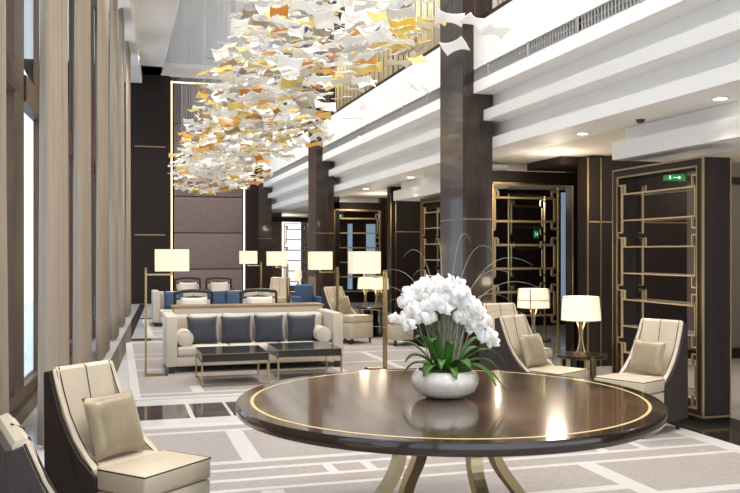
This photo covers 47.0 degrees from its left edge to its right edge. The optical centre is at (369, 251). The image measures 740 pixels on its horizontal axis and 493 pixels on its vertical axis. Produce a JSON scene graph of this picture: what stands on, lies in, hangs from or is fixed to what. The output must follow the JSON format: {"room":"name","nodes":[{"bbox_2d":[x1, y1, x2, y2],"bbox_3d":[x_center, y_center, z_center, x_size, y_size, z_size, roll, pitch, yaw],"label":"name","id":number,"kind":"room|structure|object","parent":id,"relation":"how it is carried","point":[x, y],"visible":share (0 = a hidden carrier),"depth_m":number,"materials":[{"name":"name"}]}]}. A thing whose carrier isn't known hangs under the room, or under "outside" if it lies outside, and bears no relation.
{"room":"hotel lobby","nodes":[
{"label":"hotel lobby","id":0,"kind":"room"},
{"bbox_2d":[68,105,307,294],"bbox_3d":[-4.284,-1.795,31.168,14.500,6.550,0.200,0,0,-17],"label":"wall","id":1,"kind":"structure","parent":0,"point":[303,232],"depth_m":31.58,"materials":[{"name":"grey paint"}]},
{"bbox_2d":[24,0,357,105],"bbox_3d":[0.433,-5.145,15.252,14.500,0.150,35.000,0,0,-17],"label":"ceiling","id":2,"kind":"structure","parent":0,"point":[154,19],"depth_m":20.18,"materials":[{"name":"white"}]},
{"bbox_2d":[124,74,339,303],"bbox_3d":[-4.284,-1.795,25.011,7.200,6.550,0.206,0,0,-17],"label":"wall","id":3,"kind":"structure","parent":0,"point":[151,98],"depth_m":24.35,"materials":[{"name":"brown wood"}]},
{"bbox_2d":[6,50,16,414],"bbox_3d":[-2.758,-1.730,5.962,0.120,6.180,2.510,0,0,-13],"label":"window","id":4,"kind":"structure","parent":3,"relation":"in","point":[11,65],"depth_m":7.00,"materials":[{"name":"brown metal"}]},
{"bbox_2d":[6,0,38,412],"bbox_3d":[-3.338,-1.730,8.398,0.120,6.180,2.510,0,0,-13],"label":"window","id":5,"kind":"structure","parent":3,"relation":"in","point":[25,99],"depth_m":7.39,"materials":[{"name":"brown metal"}]},
{"bbox_2d":[13,328,95,424],"bbox_3d":[-3.813,1.420,10.395,0.160,0.120,28.151,0,0,-13],"label":"baseboard","id":6,"kind":"structure","parent":3,"relation":"attached to","point":[30,404],"depth_m":7.73,"materials":[{"name":"brown wood"}]},
{"bbox_2d":[68,128,73,354],"bbox_3d":[-3.917,-1.730,10.833,0.120,6.180,2.510,0,0,-13],"label":"window","id":7,"kind":"structure","parent":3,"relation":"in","point":[70,134],"depth_m":11.39,"materials":[{"name":"brown metal"}]},
{"bbox_2d":[69,0,92,339],"bbox_3d":[-4.497,-1.730,13.269,0.120,6.180,2.510,0,0,-13],"label":"window","id":8,"kind":"structure","parent":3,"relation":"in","point":[71,2],"depth_m":12.05,"materials":[{"name":"glass"}]},
{"bbox_2d":[91,0,96,330],"bbox_3d":[-5.077,-1.730,15.705,0.120,6.180,2.510,0,0,-13],"label":"window","id":9,"kind":"structure","parent":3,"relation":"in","point":[93,2],"depth_m":14.86,"materials":[{"name":"glass"}]},
{"bbox_2d":[94,0,141,82],"bbox_3d":[-3.627,-4.925,10.346,0.859,0.290,27.988,0,0,-13],"label":"trim","id":10,"kind":"structure","parent":3,"relation":"attached to","point":[130,35],"depth_m":19.08,"materials":[{"name":"white"}]},
{"bbox_2d":[0,0,8,415],"bbox_3d":[-1.807,-1.655,3.699,0.128,6.240,2.310,0,0,-13],"label":"curtain","id":11,"kind":"object","parent":10,"relation":"hanging from","point":[4,360],"visible":0.79,"depth_m":4.59,"materials":[{"name":"beige fabric"}]},
{"bbox_2d":[37,0,68,448],"bbox_3d":[-2.591,-1.655,6.988,0.136,6.240,1.358,0,0,-14],"label":"curtain","id":12,"kind":"object","parent":10,"relation":"hanging from","point":[53,266],"visible":0.81,"depth_m":6.58,"materials":[{"name":"beige fabric"}]},
{"bbox_2d":[72,0,91,364],"bbox_3d":[-3.139,-1.655,9.302,0.119,6.240,1.409,0,0,-14],"label":"curtain","id":13,"kind":"object","parent":10,"relation":"hanging from","point":[82,272],"visible":0.88,"depth_m":8.86,"materials":[{"name":"beige fabric"}]},
{"bbox_2d":[96,0,109,360],"bbox_3d":[-3.792,-1.655,12.080,0.131,6.240,1.508,0,0,-14],"label":"curtain","id":14,"kind":"object","parent":10,"relation":"hanging from","point":[102,177],"visible":1,"depth_m":11.62,"materials":[{"name":"beige fabric"}]},
{"bbox_2d":[109,0,118,339],"bbox_3d":[-4.415,-1.655,14.661,0.133,6.240,1.209,0,0,-13],"label":"curtain","id":15,"kind":"object","parent":10,"relation":"hanging from","point":[113,131],"visible":0.97,"depth_m":14.17,"materials":[{"name":"beige fabric"}]},
{"bbox_2d":[118,8,124,326],"bbox_3d":[-5.012,-1.655,17.143,0.128,6.240,1.108,0,0,-14],"label":"curtain","id":16,"kind":"object","parent":10,"relation":"hanging from","point":[121,135],"visible":0.97,"depth_m":16.71,"materials":[{"name":"beige fabric"}]},
{"bbox_2d":[125,41,130,316],"bbox_3d":[-5.655,-1.655,19.872,0.114,6.240,1.309,0,0,-13],"label":"curtain","id":17,"kind":"object","parent":10,"relation":"hanging from","point":[128,64],"visible":1,"depth_m":19.32,"materials":[{"name":"beige fabric"}]},
{"bbox_2d":[171,81,244,290],"bbox_3d":[-4.715,-1.770,24.792,2.130,6.300,0.140,0,0,-17],"label":"wall panel","id":18,"kind":"object","parent":3,"relation":"attached to","point":[195,215],"visible":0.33,"depth_m":24.70,"materials":[{"name":"beige fabric"}]},
{"bbox_2d":[269,1,344,84],"bbox_3d":[-1.835,-4.845,21.411,0.350,0.650,8.100,0,0,-17],"label":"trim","id":19,"kind":"structure","parent":3,"relation":"attached to","point":[328,2],"depth_m":17.57,"materials":[{"name":"brown paint"}]},
{"bbox_2d":[272,213,281,276],"bbox_3d":[-3.507,0.112,27.226,1.350,2.736,0.200,0,0,-17],"label":"wall","id":20,"kind":"structure","parent":0,"point":[276,226],"depth_m":27.27,"materials":[{"name":"brown wood"}]},
{"bbox_2d":[282,222,300,285],"bbox_3d":[-2.974,0.030,29.913,1.100,2.300,0.050,0,0,-17],"label":"window","id":21,"kind":"structure","parent":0,"point":[291,234],"depth_m":29.96,"materials":[{"name":"white"}]},
{"bbox_2d":[165,0,434,74],"bbox_3d":[3.341,-5.255,11.916,10.820,0.130,26.950,0,0,-17],"label":"ceiling","id":22,"kind":"structure","parent":0,"point":[177,43],"depth_m":21.16,"materials":[{"name":"white"}]},
{"bbox_2d":[168,0,511,195],"bbox_3d":[-1.777,-3.211,13.032,2.200,3.958,16.000,0,0,-17],"label":"chandelier","id":23,"kind":"object","parent":22,"relation":"hanging from","point":[237,22],"visible":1,"depth_m":9.76,"materials":[{"name":"white"}]},
{"bbox_2d":[340,211,377,302],"bbox_3d":[0.342,0.112,25.238,3.000,2.736,0.200,0,0,-17],"label":"wall","id":24,"kind":"structure","parent":0,"point":[358,225],"depth_m":24.90,"materials":[{"name":"brown wood"}]},
{"bbox_2d":[348,224,374,288],"bbox_3d":[-0.246,0.130,24.881,0.830,1.900,0.050,0,0,-17],"label":"window","id":25,"kind":"structure","parent":24,"relation":"in","point":[370,228],"depth_m":24.91,"materials":[{"name":"blue"}]},
{"bbox_2d":[334,197,386,315],"bbox_3d":[1.200,0.112,20.089,4.280,2.736,0.260,0,0,-17],"label":"wall","id":26,"kind":"structure","parent":0,"point":[381,206],"depth_m":19.59,"materials":[{"name":"brown wood"}]},
{"bbox_2d":[20,293,739,472],"bbox_3d":[0.434,1.480,15.252,14.500,0.001,35.000,0,0,-17],"label":"floor","id":27,"kind":"structure","parent":0,"point":[213,409],"depth_m":8.42,"materials":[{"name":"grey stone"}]},
{"bbox_2d":[110,304,144,372],"bbox_3d":[-3.311,1.478,10.961,0.160,0.004,26.949,0,0,-13],"label":"trim","id":28,"kind":"structure","parent":27,"relation":"on","point":[120,351],"depth_m":14.34,"materials":[{"name":"stone"}]},
{"bbox_2d":[142,319,162,335],"bbox_3d":[-2.505,1.474,17.249,4.000,0.012,3.700,0,0,-17],"label":"patterned carpet","id":29,"kind":"object","parent":27,"relation":"on","point":[152,330],"visible":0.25,"depth_m":16.31,"materials":[{"name":"carpet"}]},
{"bbox_2d":[151,290,268,326],"bbox_3d":[-3.278,1.123,17.427,2.300,0.690,0.880,0,0,-17],"label":"sofa","id":30,"kind":"object","parent":29,"relation":"on","point":[157,297],"visible":0.24,"depth_m":16.99,"materials":[{"name":"fabric"}]},
{"bbox_2d":[163,291,182,308],"bbox_3d":[-3.972,0.975,17.200,0.400,0.363,0.175,0,0,-17],"label":"cushion","id":31,"kind":"object","parent":30,"relation":"on","point":[168,296],"visible":0.54,"depth_m":17.13,"materials":[{"name":"fabric"}]},
{"bbox_2d":[160,292,191,307],"bbox_3d":[-3.986,0.982,17.423,0.674,0.337,0.155,0,0,-17],"label":"cushion","id":32,"kind":"object","parent":30,"relation":"on","point":[161,293],"depth_m":17.28,"materials":[{"name":"fabric"}]},
{"bbox_2d":[207,291,225,303],"bbox_3d":[-3.147,0.975,17.445,0.400,0.363,0.175,0,0,-17],"label":"cushion","id":33,"kind":"object","parent":30,"relation":"on","point":[219,297],"visible":0.59,"depth_m":17.42,"materials":[{"name":"fabric"}]},
{"bbox_2d":[225,290,243,303],"bbox_3d":[-2.783,0.975,17.553,0.400,0.363,0.175,0,0,-17],"label":"cushion","id":34,"kind":"object","parent":30,"relation":"on","point":[232,297],"visible":0.57,"depth_m":17.50,"materials":[{"name":"fabric"}]},
{"bbox_2d":[239,251,261,287],"bbox_3d":[-2.620,0.723,18.675,0.471,1.490,0.252,0,0,-17],"label":"floor lamp","id":35,"kind":"object","parent":29,"relation":"on","point":[245,257],"visible":0.7,"depth_m":18.55,"materials":[{"name":"fabric"}]},
{"bbox_2d":[266,251,287,302],"bbox_3d":[-1.891,0.728,17.431,0.421,1.480,0.266,0,0,-17],"label":"floor lamp","id":36,"kind":"object","parent":29,"relation":"on","point":[273,258],"visible":0.75,"depth_m":17.32,"materials":[{"name":"fabric"}]},
{"bbox_2d":[269,277,290,302],"bbox_3d":[-2.063,1.018,19.110,0.492,0.900,0.757,0,0,1],"label":"slipper chair","id":37,"kind":"object","parent":29,"relation":"on","point":[278,283],"visible":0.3,"depth_m":19.35,"materials":[{"name":"beige leather"}]},
{"bbox_2d":[292,284,320,302],"bbox_3d":[-1.210,1.048,16.329,0.476,0.840,0.510,0,0,-22],"label":"armchair","id":38,"kind":"object","parent":29,"relation":"on","point":[303,292],"visible":0.25,"depth_m":16.41,"materials":[{"name":"fabric"}]},
{"bbox_2d":[174,277,201,290],"bbox_3d":[-4.091,1.017,19.151,0.604,0.904,0.597,0,0,-17],"label":"armchair","id":39,"kind":"object","parent":27,"relation":"on","point":[176,287],"visible":0.33,"depth_m":19.36,"materials":[{"name":"black wood"}]},
{"bbox_2d":[205,276,233,289],"bbox_3d":[-3.420,1.017,19.350,0.604,0.904,0.597,0,0,-17],"label":"armchair","id":40,"kind":"object","parent":27,"relation":"on","point":[230,287],"visible":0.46,"depth_m":19.57,"materials":[{"name":"black wood"}]},
{"bbox_2d":[210,282,227,290],"bbox_3d":[-3.442,0.843,19.423,0.400,0.320,0.148,0,0,-17],"label":"cushion","id":41,"kind":"object","parent":40,"relation":"on","point":[215,286],"visible":0.56,"depth_m":19.39,"materials":[{"name":"beige fabric"}]},
{"bbox_2d":[257,104,271,288],"bbox_3d":[-3.128,-1.855,25.122,0.420,6.670,0.390,0,0,-17],"label":"column","id":42,"kind":"structure","parent":27,"relation":"on","point":[264,204],"depth_m":24.95,"materials":[{"name":"brown wood"}]},
{"bbox_2d":[126,337,433,400],"bbox_3d":[-1.060,1.474,11.706,4.380,0.012,5.550,0,0,-17],"label":"patterned carpet","id":43,"kind":"object","parent":27,"relation":"on","point":[183,384],"visible":0.38,"depth_m":10.62,"materials":[{"name":"carpet"}]},
{"bbox_2d":[145,249,188,376],"bbox_3d":[-2.423,0.718,10.129,0.503,1.500,0.270,0,0,-17],"label":"floor lamp","id":44,"kind":"object","parent":43,"relation":"on","point":[171,260],"visible":1,"depth_m":10.01,"materials":[{"name":"fabric"}]},
{"bbox_2d":[173,289,212,304],"bbox_3d":[-2.632,1.017,12.752,0.604,0.904,0.597,0,0,-17],"label":"armchair","id":45,"kind":"object","parent":43,"relation":"on","point":[210,292],"visible":0.3,"depth_m":12.98,"materials":[{"name":"black wood"}]},
{"bbox_2d":[180,297,206,304],"bbox_3d":[-2.654,0.843,12.825,0.400,0.320,0.148,0,0,-17],"label":"cushion","id":46,"kind":"object","parent":45,"relation":"on","point":[203,300],"visible":0.27,"depth_m":12.80,"materials":[{"name":"beige fabric"}]},
{"bbox_2d":[195,345,269,386],"bbox_3d":[-1.582,1.290,9.700,0.748,0.355,0.758,0,0,-17],"label":"coffee table","id":47,"kind":"object","parent":43,"relation":"on","point":[216,354],"visible":0.98,"depth_m":9.42,"materials":[{"name":"glass"}]},
{"bbox_2d":[170,302,323,313],"bbox_3d":[-1.671,1.091,11.619,2.040,0.753,0.410,0,0,-17],"label":"console table","id":48,"kind":"object","parent":43,"relation":"on","point":[302,306],"visible":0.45,"depth_m":11.45,"materials":[{"name":"wood"}]},
{"bbox_2d":[163,309,342,373],"bbox_3d":[-1.522,1.123,10.959,2.200,0.690,0.880,0,0,-17],"label":"sofa","id":49,"kind":"object","parent":43,"relation":"on","point":[174,354],"visible":0.39,"depth_m":10.71,"materials":[{"name":"fabric"}]},
{"bbox_2d":[177,328,193,346],"bbox_3d":[-2.303,1.055,10.540,0.198,0.198,0.440,0,0,-17],"label":"bolster cushion","id":50,"kind":"object","parent":49,"relation":"on","point":[185,338],"visible":0.97,"depth_m":10.34,"materials":[{"name":"fabric"}]},
{"bbox_2d":[176,314,221,340],"bbox_3d":[-2.198,0.982,10.965,0.641,0.337,0.155,0,0,-17],"label":"cushion","id":51,"kind":"object","parent":49,"relation":"on","point":[181,319],"depth_m":10.84,"materials":[{"name":"fabric"}]},
{"bbox_2d":[186,316,217,343],"bbox_3d":[-2.115,0.988,10.706,0.385,0.344,0.180,0,0,-15],"label":"cushion","id":52,"kind":"object","parent":49,"relation":"on","point":[203,329],"visible":0.92,"depth_m":10.66,"materials":[{"name":"fabric"}]},
{"bbox_2d":[177,341,228,355],"bbox_3d":[-2.117,1.210,10.689,0.641,0.113,0.700,0,0,-17],"label":"seat cushion","id":53,"kind":"object","parent":49,"relation":"on","point":[190,350],"depth_m":10.32,"materials":[{"name":"fabric"}]},
{"bbox_2d":[220,316,251,342],"bbox_3d":[-1.706,0.988,10.822,0.385,0.344,0.180,0,0,-14],"label":"cushion","id":54,"kind":"object","parent":49,"relation":"on","point":[234,329],"visible":1,"depth_m":10.77,"materials":[{"name":"fabric"}]},
{"bbox_2d":[226,340,277,350],"bbox_3d":[-1.497,1.210,10.873,0.641,0.113,0.700,0,0,-17],"label":"seat cushion","id":55,"kind":"object","parent":49,"relation":"on","point":[262,344],"depth_m":10.62,"materials":[{"name":"fabric"}]},
{"bbox_2d":[252,313,270,339],"bbox_3d":[-1.578,0.982,11.149,0.641,0.337,0.155,0,0,-17],"label":"cushion","id":56,"kind":"object","parent":49,"relation":"on","point":[253,321],"depth_m":11.09,"materials":[{"name":"fabric"}]},
{"bbox_2d":[254,315,284,341],"bbox_3d":[-1.297,0.988,10.939,0.385,0.344,0.180,0,0,-18],"label":"cushion","id":57,"kind":"object","parent":49,"relation":"on","point":[267,328],"visible":1,"depth_m":10.88,"materials":[{"name":"fabric"}]},
{"bbox_2d":[287,314,316,340],"bbox_3d":[-0.889,0.988,11.056,0.385,0.344,0.180,0,0,-14],"label":"cushion","id":58,"kind":"object","parent":49,"relation":"on","point":[300,327],"visible":0.96,"depth_m":11.00,"materials":[{"name":"fabric"}]},
{"bbox_2d":[284,312,321,338],"bbox_3d":[-0.958,0.982,11.332,0.641,0.337,0.155,0,0,-17],"label":"cushion","id":59,"kind":"object","parent":49,"relation":"on","point":[318,314],"depth_m":11.32,"materials":[{"name":"fabric"}]},
{"bbox_2d":[278,339,331,343],"bbox_3d":[-0.877,1.210,11.057,0.641,0.113,0.700,0,0,-17],"label":"seat cushion","id":60,"kind":"object","parent":49,"relation":"on","point":[330,341],"depth_m":10.95,"materials":[{"name":"fabric"}]},
{"bbox_2d":[313,325,331,341],"bbox_3d":[-0.639,1.055,11.033,0.198,0.198,0.440,0,0,-17],"label":"bolster cushion","id":61,"kind":"object","parent":49,"relation":"on","point":[321,333],"visible":0.94,"depth_m":10.84,"materials":[{"name":"fabric"}]},
{"bbox_2d":[239,288,277,303],"bbox_3d":[-1.674,1.017,13.036,0.604,0.904,0.597,0,0,-17],"label":"armchair","id":62,"kind":"object","parent":43,"relation":"on","point":[241,292],"visible":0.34,"depth_m":13.27,"materials":[{"name":"black wood"}]},
{"bbox_2d":[247,296,271,302],"bbox_3d":[-1.695,0.843,13.109,0.400,0.320,0.148,0,0,-17],"label":"cushion","id":63,"kind":"object","parent":62,"relation":"on","point":[268,299],"visible":0.33,"depth_m":13.09,"materials":[{"name":"beige fabric"}]},
{"bbox_2d":[267,342,341,380],"bbox_3d":[-0.791,1.290,10.112,0.758,0.355,0.758,0,0,-17],"label":"coffee table","id":64,"kind":"object","parent":43,"relation":"on","point":[296,349],"visible":0.8,"depth_m":9.84,"materials":[{"name":"black paint"}]},
{"bbox_2d":[308,252,338,311],"bbox_3d":[-0.726,0.731,13.396,0.461,1.475,0.238,0,0,-17],"label":"floor lamp","id":65,"kind":"object","parent":43,"relation":"on","point":[319,261],"visible":0.77,"depth_m":13.29,"materials":[{"name":"fabric"}]},
{"bbox_2d":[321,286,372,344],"bbox_3d":[-0.382,1.018,13.871,0.757,0.900,0.492,0,0,45],"label":"slipper chair","id":66,"kind":"object","parent":43,"relation":"on","point":[353,320],"visible":0.66,"depth_m":13.67,"materials":[{"name":"fabric"}]},
{"bbox_2d":[334,296,351,312],"bbox_3d":[-0.443,0.866,13.932,0.154,0.287,0.320,0,0,45],"label":"throw pillow","id":67,"kind":"object","parent":66,"relation":"on","point":[344,303],"visible":0.85,"depth_m":13.89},
{"bbox_2d":[348,251,386,369],"bbox_3d":[-0.019,0.731,10.633,0.456,1.475,0.245,0,0,-17],"label":"floor lamp","id":68,"kind":"object","parent":43,"relation":"on","point":[359,262],"visible":0.97,"depth_m":10.54,"materials":[{"name":"gold metal"}]},
{"bbox_2d":[353,305,387,337],"bbox_3d":[0.011,1.208,14.814,0.602,0.520,0.602,0,0,-17],"label":"side table","id":69,"kind":"object","parent":43,"relation":"on","point":[371,310],"visible":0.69,"depth_m":14.72,"materials":[{"name":"brown wood"}]},
{"bbox_2d":[357,277,372,306],"bbox_3d":[-0.080,0.698,14.839,0.282,0.500,0.282,0,0,-17],"label":"table lamp","id":70,"kind":"object","parent":69,"relation":"on","point":[363,282],"visible":1,"depth_m":14.74,"materials":[{"name":"beige"}]},
{"bbox_2d":[387,311,436,345],"bbox_3d":[0.647,1.018,13.543,0.757,0.900,0.492,0,0,-19],"label":"slipper chair","id":71,"kind":"object","parent":43,"relation":"on","point":[392,334],"visible":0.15,"depth_m":13.30,"materials":[{"name":"fabric"}]},
{"bbox_2d":[284,223,307,297],"bbox_3d":[-2.376,0.280,27.368,0.800,2.400,0.030,0,0,-17],"label":"lattice screen","id":72,"kind":"object","parent":27,"relation":"on","point":[284,223],"visible":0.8,"depth_m":27.35,"materials":[{"name":"gold metal"}]},
{"bbox_2d":[308,3,333,295],"bbox_3d":[-1.049,-1.855,18.108,0.420,6.670,0.780,0,0,-17],"label":"column","id":73,"kind":"structure","parent":27,"relation":"on","point":[320,184],"depth_m":17.77,"materials":[{"name":"brown wood"}]},
{"bbox_2d":[340,210,379,315],"bbox_3d":[-0.292,0.260,19.600,1.100,2.440,0.030,0,0,-17],"label":"lattice screen","id":74,"kind":"object","parent":27,"relation":"on","point":[340,210],"visible":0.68,"depth_m":19.62,"materials":[{"name":"gold metal"}]},
{"bbox_2d":[420,195,439,338],"bbox_3d":[1.236,0.286,13.665,0.293,2.388,1.716,0,0,-17],"label":"lattice screen","id":75,"kind":"object","parent":27,"relation":"on","point":[429,210],"visible":0.23,"depth_m":14.40,"materials":[{"name":"gold metal"}]},
{"bbox_2d":[142,421,739,492],"bbox_3d":[1.009,1.474,3.376,5.147,0.012,8.900,0,0,-17],"label":"patterned carpet","id":76,"kind":"object","parent":27,"relation":"on","point":[244,459],"visible":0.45,"depth_m":5.82,"materials":[{"name":"carpet"}]},
{"bbox_2d":[0,413,56,492],"bbox_3d":[-0.720,0.982,2.642,0.818,0.972,0.531,0,0,-29],"label":"slipper chair","id":77,"kind":"object","parent":76,"relation":"on","point":[21,471],"visible":1,"depth_m":2.28,"materials":[{"name":"beige leather"}]},
{"bbox_2d":[44,360,210,492],"bbox_3d":[-1.208,1.018,4.214,0.712,0.900,0.462,0,0,31],"label":"slipper chair","id":78,"kind":"object","parent":76,"relation":"on","point":[70,463],"visible":0.88,"depth_m":4.15,"materials":[{"name":"beige leather"}]},
{"bbox_2d":[81,389,145,461],"bbox_3d":[-1.278,0.861,4.256,0.156,0.296,0.330,0,0,31],"label":"throw pillow","id":79,"kind":"object","parent":78,"relation":"on","point":[113,421],"visible":1,"depth_m":4.19,"materials":[{"name":"fabric"}]},
{"bbox_2d":[236,368,667,492],"bbox_3d":[0.382,1.093,4.223,2.072,0.751,2.072,0,0,-17],"label":"round table","id":80,"kind":"object","parent":76,"relation":"on","point":[381,411],"visible":0.94,"depth_m":3.85,"materials":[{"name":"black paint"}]},
{"bbox_2d":[340,233,536,398],"bbox_3d":[0.346,0.312,4.238,0.944,0.810,0.386,0,0,20],"label":"orchid arrangement","id":81,"kind":"object","parent":80,"relation":"on","point":[443,378],"visible":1,"depth_m":4.15,"materials":[{"name":"plant"}]},
{"bbox_2d":[411,367,478,398],"bbox_3d":[0.372,0.650,4.220,0.336,0.134,0.336,0,0,-17],"label":"bowl","id":82,"kind":"object","parent":80,"relation":"on","point":[436,383],"depth_m":4.09,"materials":[{"name":"ceramic"}]},
{"bbox_2d":[494,314,588,378],"bbox_3d":[1.506,1.018,7.504,0.458,0.900,0.704,0,0,-44],"label":"slipper chair","id":83,"kind":"object","parent":76,"relation":"on","point":[508,327],"visible":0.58,"depth_m":7.55,"materials":[{"name":"fabric"}]},
{"bbox_2d":[518,333,546,367],"bbox_3d":[1.450,0.871,7.562,0.310,0.278,0.152,0,0,-44],"label":"throw pillow","id":84,"kind":"object","parent":83,"relation":"on","point":[532,348],"visible":1,"depth_m":7.49,"materials":[{"name":"fabric"}]},
{"bbox_2d":[555,351,606,379],"bbox_3d":[2.035,1.230,8.196,0.482,0.500,0.482,0,0,-17],"label":"side table","id":85,"kind":"object","parent":76,"relation":"on","point":[586,361],"visible":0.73,"depth_m":8.12,"materials":[{"name":"brown wood"}]},
{"bbox_2d":[561,296,600,354],"bbox_3d":[2.035,0.705,8.196,0.382,0.550,0.382,0,0,-17],"label":"table lamp","id":86,"kind":"object","parent":85,"relation":"on","point":[576,309],"visible":1,"depth_m":8.06,"materials":[{"name":"beige"}]},
{"bbox_2d":[594,318,687,438],"bbox_3d":[2.251,1.018,7.033,0.719,0.900,0.467,0,0,-42],"label":"slipper chair","id":87,"kind":"object","parent":76,"relation":"on","point":[670,387],"visible":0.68,"depth_m":7.02,"materials":[{"name":"beige leather"}]},
{"bbox_2d":[628,338,666,374],"bbox_3d":[2.313,0.871,7.088,0.152,0.278,0.310,0,0,-42],"label":"throw pillow","id":88,"kind":"object","parent":87,"relation":"on","point":[647,356],"visible":1,"depth_m":7.04,"materials":[{"name":"fabric"}]},
{"bbox_2d":[440,0,492,368],"bbox_3d":[1.185,-1.855,10.569,0.420,6.670,0.780,0,0,-17],"label":"column","id":89,"kind":"structure","parent":27,"relation":"on","point":[465,137],"depth_m":10.24,"materials":[{"name":"brown wood"}]},
{"bbox_2d":[479,303,552,369],"bbox_3d":[1.569,1.018,9.235,0.492,0.900,0.757,0,0,-22],"label":"slipper chair","id":90,"kind":"object","parent":27,"relation":"on","point":[503,309],"visible":0.21,"depth_m":9.45,"materials":[{"name":"fabric"}]},
{"bbox_2d":[493,184,558,354],"bbox_3d":[2.206,0.260,12.122,1.080,2.440,0.030,0,0,-17],"label":"lattice screen","id":91,"kind":"object","parent":27,"relation":"on","point":[495,197],"visible":0.84,"depth_m":12.17,"materials":[{"name":"gold metal"}]},
{"bbox_2d":[508,194,545,337],"bbox_3d":[2.522,0.280,13.639,0.850,2.400,0.030,0,0,-37],"label":"lattice screen","id":92,"kind":"object","parent":27,"relation":"on","point":[543,209],"visible":0.75,"depth_m":13.65,"materials":[{"name":"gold metal"}]},
{"bbox_2d":[541,337,550,346],"bbox_3d":[1.867,1.235,9.711,0.402,0.490,0.402,0,0,-17],"label":"side table","id":93,"kind":"object","parent":27,"relation":"on","point":[544,340],"visible":0.19,"depth_m":9.62,"materials":[{"name":"brown wood"}]},
{"bbox_2d":[517,288,549,333],"bbox_3d":[1.867,0.705,9.711,0.372,0.570,0.372,0,0,-17],"label":"table lamp","id":94,"kind":"object","parent":93,"relation":"on","point":[527,298],"visible":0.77,"depth_m":9.57,"materials":[{"name":"beige"}]},
{"bbox_2d":[612,156,730,423],"bbox_3d":[2.799,0.326,8.005,0.293,2.308,1.396,0,0,-17],"label":"shelving unit","id":95,"kind":"object","parent":27,"relation":"on","point":[711,390],"visible":0.85,"depth_m":7.38,"materials":[{"name":"brown wood"}]},
{"bbox_2d":[285,0,511,143],"bbox_3d":[4.588,-2.755,12.885,7.880,0.070,28.100,0,0,-17],"label":"floor","id":96,"kind":"structure","parent":0,"point":[505,2],"depth_m":12.98,"materials":[{"name":"brown wood"}]},
{"bbox_2d":[272,0,503,136],"bbox_3d":[0.306,-3.345,14.275,0.060,1.110,22.400,0,0,-17],"label":"gallery railing","id":97,"kind":"object","parent":96,"relation":"on","point":[437,2],"visible":0.04,"depth_m":14.61,"materials":[{"name":"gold metal"}]},
{"bbox_2d":[346,0,504,103],"bbox_3d":[3.260,-3.930,12.491,0.150,2.280,28.100,0,0,-17],"label":"wall","id":98,"kind":"structure","parent":0,"point":[494,2],"depth_m":19.28,"materials":[{"name":"beige"}]},
{"bbox_2d":[387,186,565,324],"bbox_3d":[2.280,0.112,16.941,4.000,2.736,0.210,0,0,-17],"label":"wall","id":99,"kind":"structure","parent":0,"point":[403,217],"depth_m":16.95,"materials":[{"name":"brown wood"}]},
{"bbox_2d":[263,0,739,209],"bbox_3d":[1.169,-1.988,11.872,0.810,1.464,28.100,0,0,-17],"label":"balcony","id":100,"kind":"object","parent":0,"point":[651,60],"depth_m":8.68,"materials":[{"name":"white paint"}]},
{"bbox_2d":[264,0,644,181],"bbox_3d":[0.170,-2.110,13.870,0.038,0.160,23.500,0,0,-17],"label":"trim","id":101,"kind":"structure","parent":100,"relation":"attached to","point":[613,7],"depth_m":9.20,"materials":[{"name":"grey"}]},
{"bbox_2d":[272,99,739,216],"bbox_3d":[3.358,-1.388,16.119,8.400,0.264,35.000,0,0,-17],"label":"ceiling","id":102,"kind":"structure","parent":0,"point":[598,145],"depth_m":11.06,"materials":[{"name":"beige paint"}]},
{"bbox_2d":[393,165,507,200],"bbox_3d":[1.210,-1.093,13.865,0.600,0.326,3.500,0,0,-17],"label":"ceiling beam","id":103,"kind":"structure","parent":102,"relation":"attached to","point":[414,190],"depth_m":14.21,"materials":[{"name":"white paint"}]},
{"bbox_2d":[663,173,684,180],"bbox_3d":[3.766,-0.995,10.518,0.300,0.230,0.033,0,0,-17],"label":"exit sign","id":104,"kind":"object","parent":102,"relation":"hanging from","point":[673,177],"visible":0.71,"depth_m":10.50,"materials":[{"name":"green"}]},
{"bbox_2d":[612,101,739,161],"bbox_3d":[4.242,-1.093,3.635,0.600,0.326,10.560,0,0,-17],"label":"ceiling beam","id":105,"kind":"structure","parent":102,"relation":"attached to","point":[713,130],"depth_m":7.71,"materials":[{"name":"white paint"}]},
{"bbox_2d":[492,170,577,350],"bbox_3d":[2.693,0.112,12.292,2.450,2.736,0.260,0,0,-17],"label":"wall","id":106,"kind":"structure","parent":0,"point":[570,179],"depth_m":12.24,"materials":[{"name":"brown wood"}]},
{"bbox_2d":[561,192,565,311],"bbox_3d":[3.708,0.030,16.029,0.220,2.300,0.030,0,0,-17],"label":"window","id":107,"kind":"structure","parent":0,"point":[563,195],"depth_m":15.99,"materials":[{"name":"blue"}]},
{"bbox_2d":[527,156,687,366],"bbox_3d":[3.234,0.115,11.696,1.750,2.730,1.210,0,0,-17],"label":"wall","id":108,"kind":"structure","parent":0,"point":[594,174],"depth_m":11.14,"materials":[{"name":"brown wood"}]},
{"bbox_2d":[687,162,739,349],"bbox_3d":[6.403,0.112,12.354,4.700,2.736,0.150,0,0,-17],"label":"wall","id":109,"kind":"structure","parent":0,"point":[735,166],"depth_m":11.88,"materials":[{"name":"brown paint"}]},
{"bbox_2d":[687,176,739,359],"bbox_3d":[6.434,0.220,12.249,4.700,2.520,0.070,0,0,-17],"label":"trim","id":110,"kind":"structure","parent":109,"relation":"attached to","point":[735,352],"depth_m":11.80,"materials":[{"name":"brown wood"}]},
{"bbox_3d":[-0.535,0.112,28.107,3.050,2.736,0.200,0,0,-17],"label":"wall","id":111,"kind":"structure","parent":0,"visible":0},
{"bbox_2d":[272,217,307,221],"bbox_3d":[-1.647,-1.045,27.725,5.400,0.150,0.300,0,0,-17],"label":"trim","id":112,"kind":"structure","parent":111,"relation":"attached to","point":[274,219],"depth_m":27.30,"materials":[{"name":"brown wood"}]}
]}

